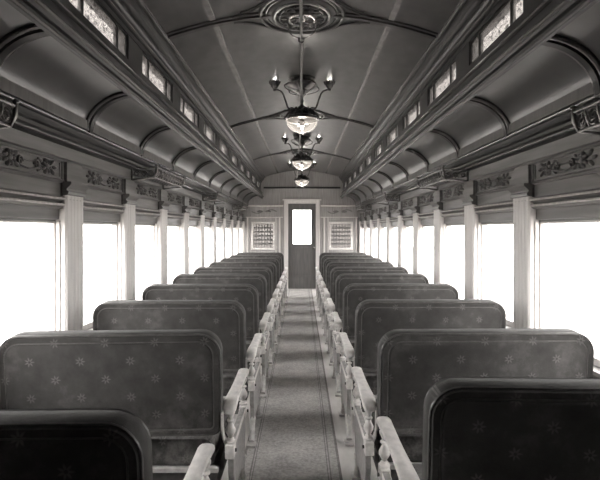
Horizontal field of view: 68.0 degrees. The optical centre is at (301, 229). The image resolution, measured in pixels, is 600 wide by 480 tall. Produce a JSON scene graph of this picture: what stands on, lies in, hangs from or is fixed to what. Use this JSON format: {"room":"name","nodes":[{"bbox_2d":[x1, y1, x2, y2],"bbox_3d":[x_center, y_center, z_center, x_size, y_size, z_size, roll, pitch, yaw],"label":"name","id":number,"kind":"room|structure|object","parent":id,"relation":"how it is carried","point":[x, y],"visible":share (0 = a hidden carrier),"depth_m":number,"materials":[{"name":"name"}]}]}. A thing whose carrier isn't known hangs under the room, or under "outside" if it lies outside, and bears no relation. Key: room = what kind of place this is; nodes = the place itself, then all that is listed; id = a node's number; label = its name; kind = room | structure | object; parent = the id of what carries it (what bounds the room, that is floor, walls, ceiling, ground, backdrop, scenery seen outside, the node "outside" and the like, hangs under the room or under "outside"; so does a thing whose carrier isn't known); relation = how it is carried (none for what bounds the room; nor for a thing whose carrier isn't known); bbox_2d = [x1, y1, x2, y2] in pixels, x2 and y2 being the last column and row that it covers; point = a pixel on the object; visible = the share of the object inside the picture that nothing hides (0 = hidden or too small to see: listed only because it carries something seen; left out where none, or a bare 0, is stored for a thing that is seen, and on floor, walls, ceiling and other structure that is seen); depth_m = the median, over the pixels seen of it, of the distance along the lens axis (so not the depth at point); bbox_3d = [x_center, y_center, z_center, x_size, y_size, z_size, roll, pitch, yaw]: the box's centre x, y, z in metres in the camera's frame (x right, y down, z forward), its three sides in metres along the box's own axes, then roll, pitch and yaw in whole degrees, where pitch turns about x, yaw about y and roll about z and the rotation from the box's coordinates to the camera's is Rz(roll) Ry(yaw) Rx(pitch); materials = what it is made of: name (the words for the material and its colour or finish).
{"room":"train carriage","nodes":[
{"label":"train carriage","id":0,"kind":"room"},
{"bbox_2d":[0,91,248,330],"bbox_3d":[-1.393,0.412,5.125,0.198,2.036,11.350,0,0,0],"label":"wall","id":1,"kind":"structure","parent":0,"point":[52,168],"depth_m":2.79,"materials":[{"name":"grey wood"}]},
{"bbox_2d":[0,97,19,128],"bbox_3d":[-1.283,-0.473,1.430,0.226,0.139,0.846,0,0,0],"label":"luggage rack","id":2,"kind":"object","parent":1,"relation":"attached to","point":[5,104],"visible":1,"depth_m":1.83,"materials":[{"name":"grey metal"}]},
{"bbox_2d":[0,220,59,330],"bbox_3d":[-1.451,0.310,2.276,0.066,0.720,0.668,0,0,0],"label":"window","id":3,"kind":"structure","parent":1,"relation":"in","point":[51,224],"depth_m":2.60,"materials":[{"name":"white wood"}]},
{"bbox_2d":[83,222,120,329],"bbox_3d":[-1.451,0.310,3.154,0.066,0.720,0.668,0,0,0],"label":"window","id":4,"kind":"structure","parent":1,"relation":"in","point":[116,228],"depth_m":3.47,"materials":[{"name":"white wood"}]},
{"bbox_2d":[135,224,156,299],"bbox_3d":[-1.451,0.310,4.032,0.066,0.720,0.668,0,0,0],"label":"window","id":5,"kind":"structure","parent":1,"relation":"in","point":[153,228],"depth_m":4.35,"materials":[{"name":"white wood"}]},
{"bbox_2d":[131,164,184,189],"bbox_3d":[-1.283,-0.473,4.040,0.226,0.139,0.846,0,0,0],"label":"luggage rack","id":6,"kind":"object","parent":1,"relation":"attached to","point":[176,179],"visible":0.99,"depth_m":3.88,"materials":[{"name":"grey metal"}]},
{"bbox_2d":[167,225,181,275],"bbox_3d":[-1.451,0.310,4.910,0.066,0.720,0.668,0,0,0],"label":"window","id":7,"kind":"structure","parent":1,"relation":"in","point":[177,227],"depth_m":5.23,"materials":[{"name":"white glass"}]},
{"bbox_2d":[189,226,198,270],"bbox_3d":[-1.451,0.310,5.788,0.066,0.720,0.668,0,0,0],"label":"window","id":8,"kind":"structure","parent":1,"relation":"in","point":[196,228],"depth_m":6.11,"materials":[{"name":"white glass"}]},
{"bbox_2d":[205,227,211,266],"bbox_3d":[-1.451,0.310,6.666,0.066,0.720,0.668,0,0,0],"label":"window","id":9,"kind":"structure","parent":1,"relation":"in","point":[205,227],"depth_m":6.99,"materials":[{"name":"white glass"}]},
{"bbox_2d":[202,191,227,203],"bbox_3d":[-1.283,-0.473,6.640,0.226,0.139,0.846,0,0,0],"label":"luggage rack","id":10,"kind":"object","parent":1,"relation":"attached to","point":[222,198],"visible":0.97,"depth_m":6.44,"materials":[{"name":"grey metal"}]},
{"bbox_2d":[217,227,221,261],"bbox_3d":[-1.451,0.310,7.544,0.066,0.720,0.668,0,0,0],"label":"window","id":11,"kind":"structure","parent":1,"relation":"in","point":[217,227],"depth_m":7.86,"materials":[{"name":"white glass"}]},
{"bbox_2d":[226,227,229,257],"bbox_3d":[-1.451,0.310,8.422,0.066,0.720,0.668,0,0,0],"label":"window","id":12,"kind":"structure","parent":1,"relation":"in","point":[227,228],"depth_m":8.74,"materials":[{"name":"white glass"}]},
{"bbox_2d":[233,228,236,254],"bbox_3d":[-1.451,0.310,9.300,0.066,0.720,0.668,0,0,0],"label":"window","id":13,"kind":"structure","parent":1,"relation":"in","point":[233,228],"depth_m":9.62,"materials":[{"name":"white glass"}]},
{"bbox_2d":[232,203,247,210],"bbox_3d":[-1.283,-0.473,9.250,0.226,0.139,0.846,0,0,0],"label":"luggage rack","id":14,"kind":"object","parent":1,"relation":"attached to","point":[244,207],"visible":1,"depth_m":9.02,"materials":[{"name":"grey metal"}]},
{"bbox_2d":[240,228,241,252],"bbox_3d":[-1.451,0.310,10.178,0.066,0.720,0.668,0,0,0],"label":"window","id":15,"kind":"structure","parent":1,"relation":"in","point":[240,228],"depth_m":10.50,"materials":[{"name":"white glass"}]},
{"bbox_2d":[0,76,594,204],"bbox_3d":[0.000,-0.631,5.125,3.120,0.057,11.350,0,0,0],"label":"trim","id":16,"kind":"structure","parent":1,"relation":"attached to","point":[7,86],"depth_m":2.62,"materials":[{"name":"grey wood"}]},
{"bbox_2d":[0,0,599,204],"bbox_3d":[0.000,-1.042,5.125,2.720,0.906,11.350,0,0,0],"label":"ceiling","id":17,"kind":"structure","parent":0,"point":[381,57],"depth_m":3.06,"materials":[{"name":"paint"}]},
{"bbox_2d":[69,0,126,57],"bbox_3d":[-1.009,-1.045,2.220,0.022,0.144,0.640,0,0,0],"label":"window","id":18,"kind":"structure","parent":17,"relation":"attached to","point":[92,10],"depth_m":2.25,"materials":[{"name":"white glass"}]},
{"bbox_2d":[142,51,171,101],"bbox_3d":[-1.009,-1.045,3.092,0.022,0.144,0.640,0,0,0],"label":"window","id":19,"kind":"structure","parent":17,"relation":"attached to","point":[149,69],"depth_m":3.07,"materials":[{"name":"white glass"}]},
{"bbox_2d":[181,95,197,126],"bbox_3d":[-1.009,-1.045,3.964,0.022,0.144,0.640,0,0,0],"label":"window","id":20,"kind":"structure","parent":17,"relation":"attached to","point":[187,109],"depth_m":3.95,"materials":[{"name":"white glass"}]},
{"bbox_2d":[204,121,215,144],"bbox_3d":[-1.009,-1.045,4.836,0.022,0.144,0.640,0,0,0],"label":"window","id":21,"kind":"structure","parent":17,"relation":"attached to","point":[208,131],"depth_m":4.83,"materials":[{"name":"white glass"}]},
{"bbox_2d":[220,139,227,156],"bbox_3d":[-1.009,-1.045,5.708,0.022,0.144,0.640,0,0,0],"label":"window","id":22,"kind":"structure","parent":17,"relation":"attached to","point":[223,147],"depth_m":5.69,"materials":[{"name":"white glass"}]},
{"bbox_2d":[231,151,237,166],"bbox_3d":[-1.009,-1.045,6.580,0.022,0.144,0.640,0,0,0],"label":"window","id":23,"kind":"structure","parent":17,"relation":"attached to","point":[234,159],"depth_m":6.61,"materials":[{"name":"white glass"}]},
{"bbox_2d":[240,161,244,173],"bbox_3d":[-1.009,-1.045,7.452,0.022,0.144,0.640,0,0,0],"label":"window","id":24,"kind":"structure","parent":17,"relation":"attached to","point":[242,167],"depth_m":7.50,"materials":[{"name":"grey glass"}]},
{"bbox_2d":[269,74,334,134],"bbox_3d":[0.000,-1.174,4.260,0.576,0.540,0.347,0,0,-27],"label":"ceiling lamp","id":25,"kind":"object","parent":17,"relation":"hanging from","point":[301,116],"visible":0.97,"depth_m":4.22,"materials":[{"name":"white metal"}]},
{"bbox_2d":[281,135,322,170],"bbox_3d":[0.000,-1.174,6.870,0.576,0.540,0.347,0,0,27],"label":"ceiling lamp","id":26,"kind":"object","parent":17,"relation":"hanging from","point":[301,158],"visible":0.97,"depth_m":6.83,"materials":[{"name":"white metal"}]},
{"bbox_2d":[287,163,316,185],"bbox_3d":[0.000,-1.174,9.470,0.576,0.540,0.347,0,0,-27],"label":"ceiling lamp","id":27,"kind":"object","parent":17,"relation":"hanging from","point":[301,178],"visible":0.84,"depth_m":9.44,"materials":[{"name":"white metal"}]},
{"bbox_2d":[287,19,316,42],"bbox_3d":[0.000,-1.321,2.960,0.199,0.159,0.009,0,0,0],"label":"hanger","id":28,"kind":"object","parent":17,"relation":"hanging from","point":[298,38],"visible":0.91,"depth_m":2.96,"materials":[{"name":"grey metal"}]},
{"bbox_2d":[288,13,315,26],"bbox_3d":[0.000,-1.400,2.960,0.186,0.030,0.185,0,0,0],"label":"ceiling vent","id":29,"kind":"object","parent":17,"relation":"in","point":[290,15],"depth_m":2.95,"materials":[{"name":"grey metal"}]},
{"bbox_2d":[358,162,362,174],"bbox_3d":[1.009,-1.045,7.552,0.022,0.144,0.640,0,0,0],"label":"window","id":30,"kind":"structure","parent":17,"relation":"attached to","point":[360,168],"depth_m":7.64,"materials":[{"name":"grey glass"}]},
{"bbox_2d":[365,153,370,167],"bbox_3d":[1.009,-1.045,6.680,0.022,0.144,0.640,0,0,0],"label":"window","id":31,"kind":"structure","parent":17,"relation":"attached to","point":[368,159],"depth_m":6.72,"materials":[{"name":"white glass"}]},
{"bbox_2d":[374,140,382,158],"bbox_3d":[1.009,-1.045,5.808,0.022,0.144,0.640,0,0,0],"label":"window","id":32,"kind":"structure","parent":17,"relation":"attached to","point":[379,148],"depth_m":5.84,"materials":[{"name":"white glass"}]},
{"bbox_2d":[386,123,397,146],"bbox_3d":[1.009,-1.045,4.936,0.022,0.144,0.640,0,0,0],"label":"window","id":33,"kind":"structure","parent":17,"relation":"attached to","point":[393,133],"depth_m":4.94,"materials":[{"name":"white glass"}]},
{"bbox_2d":[403,98,419,129],"bbox_3d":[1.009,-1.045,4.064,0.022,0.144,0.640,0,0,0],"label":"window","id":34,"kind":"structure","parent":17,"relation":"attached to","point":[413,113],"depth_m":4.04,"materials":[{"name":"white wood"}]},
{"bbox_2d":[428,58,455,105],"bbox_3d":[1.009,-1.045,3.192,0.022,0.144,0.640,0,0,0],"label":"window","id":35,"kind":"structure","parent":17,"relation":"attached to","point":[448,76],"depth_m":3.18,"materials":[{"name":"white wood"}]},
{"bbox_2d":[470,0,522,64],"bbox_3d":[1.009,-1.045,2.320,0.022,0.144,0.640,0,0,0],"label":"window","id":36,"kind":"structure","parent":17,"relation":"attached to","point":[511,10],"depth_m":2.31,"materials":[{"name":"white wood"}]},
{"bbox_2d":[221,289,378,479],"bbox_3d":[0.000,1.470,5.125,3.120,0.080,11.550,0,0,0],"label":"floor","id":37,"kind":"structure","parent":0,"point":[346,453],"depth_m":3.34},
{"bbox_2d":[0,408,214,479],"bbox_3d":[-0.857,0.942,1.357,1.075,0.976,0.649,0,0,0],"label":"seat","id":38,"kind":"object","parent":37,"relation":"on","point":[92,443],"visible":1,"depth_m":1.06,"materials":[{"name":"upholstery fabric"},{"name":"painted cast iron"},{"name":"cast iron"}]},
{"bbox_2d":[0,329,248,479],"bbox_3d":[-0.837,0.942,2.252,1.075,0.976,0.660,0,0,0],"label":"seat","id":39,"kind":"object","parent":37,"relation":"on","point":[171,379],"visible":0.83,"depth_m":1.97,"materials":[{"name":"upholstery fabric"},{"name":"painted cast iron"},{"name":"cast iron"}]},
{"bbox_2d":[151,414,227,464],"bbox_3d":[-0.863,1.038,2.308,0.900,0.135,0.465,0,0,0],"label":"seat cushion","id":40,"kind":"object","parent":39,"relation":"on","point":[166,450],"depth_m":2.08,"materials":[{"name":"grey fabric"}]},
{"bbox_2d":[93,300,262,447],"bbox_3d":[-0.837,0.942,3.130,1.075,0.976,0.641,0,0,0],"label":"seat","id":41,"kind":"object","parent":37,"relation":"on","point":[226,319],"visible":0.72,"depth_m":2.82,"materials":[{"name":"upholstery fabric"},{"name":"painted cast iron"},{"name":"cast iron"}]},
{"bbox_2d":[223,375,235,395],"bbox_3d":[-0.863,1.038,3.175,0.900,0.135,0.465,0,0,0],"label":"seat cushion","id":42,"kind":"object","parent":41,"relation":"on","point":[228,380],"depth_m":2.94,"materials":[{"name":"grey fabric"}]},
{"bbox_2d":[142,284,270,397],"bbox_3d":[-0.837,0.942,3.997,1.075,0.976,0.642,0,0,0],"label":"seat","id":43,"kind":"object","parent":37,"relation":"on","point":[247,295],"visible":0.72,"depth_m":3.69,"materials":[{"name":"fabric upholstery"},{"name":"painted wood"},{"name":"metal"}]},
{"bbox_2d":[246,341,251,351],"bbox_3d":[-0.863,1.038,4.043,0.900,0.135,0.465,0,0,0],"label":"seat cushion","id":44,"kind":"object","parent":43,"relation":"on","point":[248,343],"depth_m":3.82,"materials":[{"name":"grey fabric"}]},
{"bbox_2d":[172,274,275,366],"bbox_3d":[-0.837,0.942,4.865,1.075,0.976,0.642,0,0,0],"label":"seat","id":45,"kind":"object","parent":37,"relation":"on","point":[259,281],"visible":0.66,"depth_m":4.56,"materials":[{"name":"fabric upholstery"},{"name":"painted wood"},{"name":"metal"}]},
{"bbox_2d":[193,267,279,344],"bbox_3d":[-0.837,0.942,5.734,1.075,0.976,0.639,0,0,0],"label":"seat","id":46,"kind":"object","parent":37,"relation":"on","point":[266,272],"visible":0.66,"depth_m":5.42,"materials":[{"name":"fabric upholstery"},{"name":"painted wood"},{"name":"metal"}]},
{"bbox_2d":[209,262,281,328],"bbox_3d":[-0.837,0.942,6.601,1.075,0.976,0.641,0,0,0],"label":"seat","id":47,"kind":"object","parent":37,"relation":"on","point":[271,265],"visible":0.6,"depth_m":6.29,"materials":[{"name":"fabric upholstery"},{"name":"painted wood"},{"name":"metal"}]},
{"bbox_2d":[220,258,284,316],"bbox_3d":[-0.837,0.942,7.469,1.075,0.976,0.642,0,0,0],"label":"seat","id":48,"kind":"object","parent":37,"relation":"on","point":[275,261],"visible":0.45,"depth_m":7.16,"materials":[{"name":"fabric upholstery"},{"name":"painted wood"},{"name":"metal"}]},
{"bbox_2d":[229,255,285,307],"bbox_3d":[-0.837,0.942,8.338,1.075,0.976,0.640,0,0,0],"label":"seat","id":49,"kind":"object","parent":37,"relation":"on","point":[278,257],"visible":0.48,"depth_m":8.03,"materials":[{"name":"fabric upholstery"},{"name":"painted wood"},{"name":"metal"}]},
{"bbox_2d":[237,253,287,300],"bbox_3d":[-0.837,0.942,9.207,1.075,0.976,0.639,0,0,0],"label":"seat","id":50,"kind":"object","parent":37,"relation":"on","point":[279,254],"visible":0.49,"depth_m":8.89,"materials":[{"name":"fabric upholstery"},{"name":"painted wood"},{"name":"metal"}]},
{"bbox_2d":[245,289,342,479],"bbox_3d":[-0.068,1.426,5.125,0.600,0.006,11.250,0,0,0],"label":"carpet runner","id":51,"kind":"object","parent":37,"relation":"on","point":[295,436],"visible":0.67,"depth_m":3.49,"materials":[{"name":"grey carpet"}]},
{"bbox_2d":[315,252,365,299],"bbox_3d":[0.819,0.942,9.236,1.075,0.976,0.640,0,0,0],"label":"seat","id":52,"kind":"object","parent":37,"relation":"on","point":[324,253],"visible":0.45,"depth_m":8.94,"materials":[{"name":"fabric"},{"name":"wood"},{"name":"cast iron"}]},
{"bbox_2d":[317,255,372,307],"bbox_3d":[0.819,0.942,8.368,1.075,0.976,0.639,0,0,0],"label":"seat","id":53,"kind":"object","parent":37,"relation":"on","point":[324,257],"visible":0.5,"depth_m":8.06,"materials":[{"name":"fabric upholstery"},{"name":"painted wood"},{"name":"metal"}]},
{"bbox_2d":[318,258,381,316],"bbox_3d":[0.819,0.942,7.500,1.075,0.976,0.640,0,0,0],"label":"seat","id":54,"kind":"object","parent":37,"relation":"on","point":[328,260],"visible":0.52,"depth_m":7.19,"materials":[{"name":"fabric"},{"name":"wood"},{"name":"cast iron"}]},
{"bbox_2d":[320,262,393,328],"bbox_3d":[0.819,0.942,6.631,1.075,0.976,0.641,0,0,0],"label":"seat","id":55,"kind":"object","parent":37,"relation":"on","point":[331,265],"visible":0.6,"depth_m":6.32,"materials":[{"name":"fabric"}]},
{"bbox_2d":[323,267,407,343],"bbox_3d":[0.819,0.942,5.763,1.075,0.976,0.642,0,0,0],"label":"seat","id":56,"kind":"object","parent":37,"relation":"on","point":[335,272],"visible":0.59,"depth_m":5.45,"materials":[{"name":"fabric"},{"name":"wood"},{"name":"cast iron"}]},
{"bbox_2d":[326,273,428,365],"bbox_3d":[0.819,0.942,4.896,1.075,0.976,0.641,0,0,0],"label":"seat","id":57,"kind":"object","parent":37,"relation":"on","point":[345,279],"visible":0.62,"depth_m":4.59,"materials":[{"name":"fabric"},{"name":"wood"},{"name":"cast iron"}]},
{"bbox_2d":[331,283,458,396],"bbox_3d":[0.819,0.942,4.027,1.075,0.976,0.643,0,0,0],"label":"seat","id":58,"kind":"object","parent":37,"relation":"on","point":[354,293],"visible":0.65,"depth_m":3.72,"materials":[{"name":"fabric"},{"name":"wood"},{"name":"cast iron"}]},
{"bbox_2d":[349,340,354,351],"bbox_3d":[0.845,1.038,4.074,0.900,0.135,0.465,0,0,0],"label":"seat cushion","id":59,"kind":"object","parent":58,"relation":"on","point":[352,342],"depth_m":3.85,"materials":[{"name":"grey fabric"}]},
{"bbox_2d":[339,299,505,445],"bbox_3d":[0.819,0.942,3.159,1.075,0.976,0.642,0,0,0],"label":"seat","id":60,"kind":"object","parent":37,"relation":"on","point":[374,318],"visible":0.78,"depth_m":2.85,"materials":[{"name":"fabric"},{"name":"wood"},{"name":"cast iron"}]},
{"bbox_2d":[364,373,376,393],"bbox_3d":[0.845,1.038,3.205,0.900,0.135,0.465,0,0,0],"label":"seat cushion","id":61,"kind":"object","parent":60,"relation":"on","point":[371,378],"depth_m":2.97,"materials":[{"name":"grey fabric"}]},
{"bbox_2d":[351,328,593,479],"bbox_3d":[0.819,0.942,2.288,1.075,0.976,0.647,0,0,0],"label":"seat","id":62,"kind":"object","parent":37,"relation":"on","point":[410,362],"visible":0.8,"depth_m":1.99,"materials":[{"name":"fabric"},{"name":"wood"},{"name":"cast iron"}]},
{"bbox_2d":[371,401,422,460],"bbox_3d":[0.845,1.038,2.337,0.900,0.135,0.465,0,0,0],"label":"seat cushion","id":63,"kind":"object","parent":62,"relation":"on","point":[412,444],"depth_m":2.11,"materials":[{"name":"grey fabric"}]},
{"bbox_2d":[376,377,599,479],"bbox_3d":[0.849,0.942,1.596,1.075,0.976,0.653,0,0,0],"label":"seat","id":64,"kind":"object","parent":37,"relation":"on","point":[475,428],"visible":1,"depth_m":1.30,"materials":[{"name":"fabric"},{"name":"wood"},{"name":"cast iron"}]},
{"bbox_2d":[412,463,421,479],"bbox_3d":[0.875,1.038,1.647,0.900,0.135,0.465,0,0,0],"label":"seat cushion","id":65,"kind":"object","parent":64,"relation":"on","point":[417,466],"depth_m":1.81,"materials":[{"name":"grey fabric"}]},
{"bbox_2d":[244,170,359,255],"bbox_3d":[0.000,-0.070,10.835,3.120,3.000,0.170,0,0,0],"label":"wall","id":66,"kind":"structure","parent":0,"point":[277,187],"depth_m":10.80,"materials":[{"name":"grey wood"}]},
{"bbox_2d":[251,222,274,249],"bbox_3d":[-0.940,0.140,10.816,0.580,0.680,0.081,0,0,0],"label":"window","id":67,"kind":"structure","parent":66,"relation":"in","point":[264,232],"depth_m":10.80,"materials":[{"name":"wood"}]},
{"bbox_2d":[283,199,320,288],"bbox_3d":[0.000,0.340,10.810,0.940,2.180,0.130,0,0,0],"label":"door","id":68,"kind":"structure","parent":66,"relation":"in","point":[301,260],"depth_m":10.84,"materials":[{"name":"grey wood"}]},
{"bbox_2d":[329,222,352,249],"bbox_3d":[0.940,0.140,10.816,0.580,0.680,0.081,0,0,0],"label":"window","id":69,"kind":"structure","parent":66,"relation":"in","point":[339,232],"depth_m":10.80,"materials":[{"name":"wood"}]},
{"bbox_2d":[356,94,599,377],"bbox_3d":[1.393,0.412,5.127,0.198,2.036,11.354,0,0,0],"label":"wall","id":70,"kind":"structure","parent":0,"point":[545,170],"depth_m":2.91,"materials":[{"name":"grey wood"}]},
{"bbox_2d":[361,228,363,252],"bbox_3d":[1.451,0.310,10.278,0.066,0.720,0.668,0,0,0],"label":"window","id":71,"kind":"structure","parent":70,"relation":"in","point":[361,228],"depth_m":10.60,"materials":[{"name":"white glass"}]},
{"bbox_2d":[355,203,370,211],"bbox_3d":[1.283,-0.473,9.350,0.226,0.139,0.846,0,0,0],"label":"luggage rack","id":72,"kind":"object","parent":70,"relation":"attached to","point":[358,207],"visible":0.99,"depth_m":9.12,"materials":[{"name":"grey metal"}]},
{"bbox_2d":[367,228,369,254],"bbox_3d":[1.451,0.310,9.400,0.066,0.720,0.668,0,0,0],"label":"window","id":73,"kind":"structure","parent":70,"relation":"in","point":[368,229],"depth_m":9.72,"materials":[{"name":"white glass"}]},
{"bbox_2d":[373,227,376,257],"bbox_3d":[1.451,0.310,8.522,0.066,0.720,0.668,0,0,0],"label":"window","id":74,"kind":"structure","parent":70,"relation":"in","point":[373,227],"depth_m":8.84,"materials":[{"name":"white glass"}]},
{"bbox_2d":[381,227,385,261],"bbox_3d":[1.451,0.310,7.644,0.066,0.720,0.668,0,0,0],"label":"window","id":75,"kind":"structure","parent":70,"relation":"in","point":[381,227],"depth_m":7.96,"materials":[{"name":"white glass"}]},
{"bbox_2d":[375,192,399,204],"bbox_3d":[1.283,-0.473,6.740,0.226,0.139,0.846,0,0,0],"label":"luggage rack","id":76,"kind":"object","parent":70,"relation":"attached to","point":[382,197],"visible":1,"depth_m":6.52,"materials":[{"name":"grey metal"}]},
{"bbox_2d":[391,227,397,266],"bbox_3d":[1.451,0.310,6.766,0.066,0.720,0.668,0,0,0],"label":"window","id":77,"kind":"structure","parent":70,"relation":"in","point":[391,227],"depth_m":7.09,"materials":[{"name":"white glass"}]},
{"bbox_2d":[403,226,412,270],"bbox_3d":[1.451,0.310,5.888,0.066,0.720,0.668,0,0,0],"label":"window","id":78,"kind":"structure","parent":70,"relation":"in","point":[405,228],"depth_m":6.21,"materials":[{"name":"white glass"}]},
{"bbox_2d":[420,225,433,275],"bbox_3d":[1.451,0.310,5.010,0.066,0.720,0.668,0,0,0],"label":"window","id":79,"kind":"structure","parent":70,"relation":"in","point":[422,228],"depth_m":5.33,"materials":[{"name":"white glass"}]},
{"bbox_2d":[417,165,468,189],"bbox_3d":[1.283,-0.473,4.140,0.226,0.139,0.846,0,0,0],"label":"luggage rack","id":80,"kind":"object","parent":70,"relation":"attached to","point":[421,182],"visible":1,"depth_m":3.96,"materials":[{"name":"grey metal"}]},
{"bbox_2d":[443,224,463,298],"bbox_3d":[1.451,0.310,4.132,0.066,0.720,0.668,0,0,0],"label":"window","id":81,"kind":"structure","parent":70,"relation":"in","point":[447,226],"depth_m":4.45,"materials":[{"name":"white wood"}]},
{"bbox_2d":[478,223,512,326],"bbox_3d":[1.451,0.310,3.254,0.066,0.720,0.668,0,0,0],"label":"window","id":82,"kind":"structure","parent":70,"relation":"in","point":[482,228],"depth_m":3.57,"materials":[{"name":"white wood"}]},
{"bbox_2d":[535,220,599,367],"bbox_3d":[1.451,0.310,2.376,0.066,0.720,0.668,0,0,0],"label":"window","id":83,"kind":"structure","parent":70,"relation":"in","point":[540,227],"depth_m":2.70,"materials":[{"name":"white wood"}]},
{"bbox_2d":[570,99,599,135],"bbox_3d":[1.283,-0.473,1.530,0.226,0.139,0.846,0,0,0],"label":"luggage rack","id":84,"kind":"object","parent":70,"relation":"attached to","point":[585,121],"visible":1,"depth_m":1.89,"materials":[{"name":"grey metal"}]},
{"label":"outside","id":85,"kind":"structure","parent":0,"visible":0},
{"bbox_2d":[0,247,599,356],"bbox_3d":[0.000,2.680,10.000,120.000,0.100,120.000,0,0,0],"label":"ground","id":86,"kind":"structure","parent":85,"point":[573,273],"depth_m":22.73,"materials":[{"name":"white"}]},
{"bbox_3d":[-0.001,-1.321,8.170,0.201,0.159,0.009,0,0,0],"label":"hanger","id":87,"kind":"object","parent":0,"visible":0},
{"bbox_2d":[296,0,302,188],"bbox_3d":[-0.041,-1.131,5.141,0.086,0.279,11.282,0,0,-1],"label":"cord","id":88,"kind":"object","parent":87,"relation":"hanging from","point":[300,1],"visible":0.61,"depth_m":3.20,"materials":[{"name":"black metal"}]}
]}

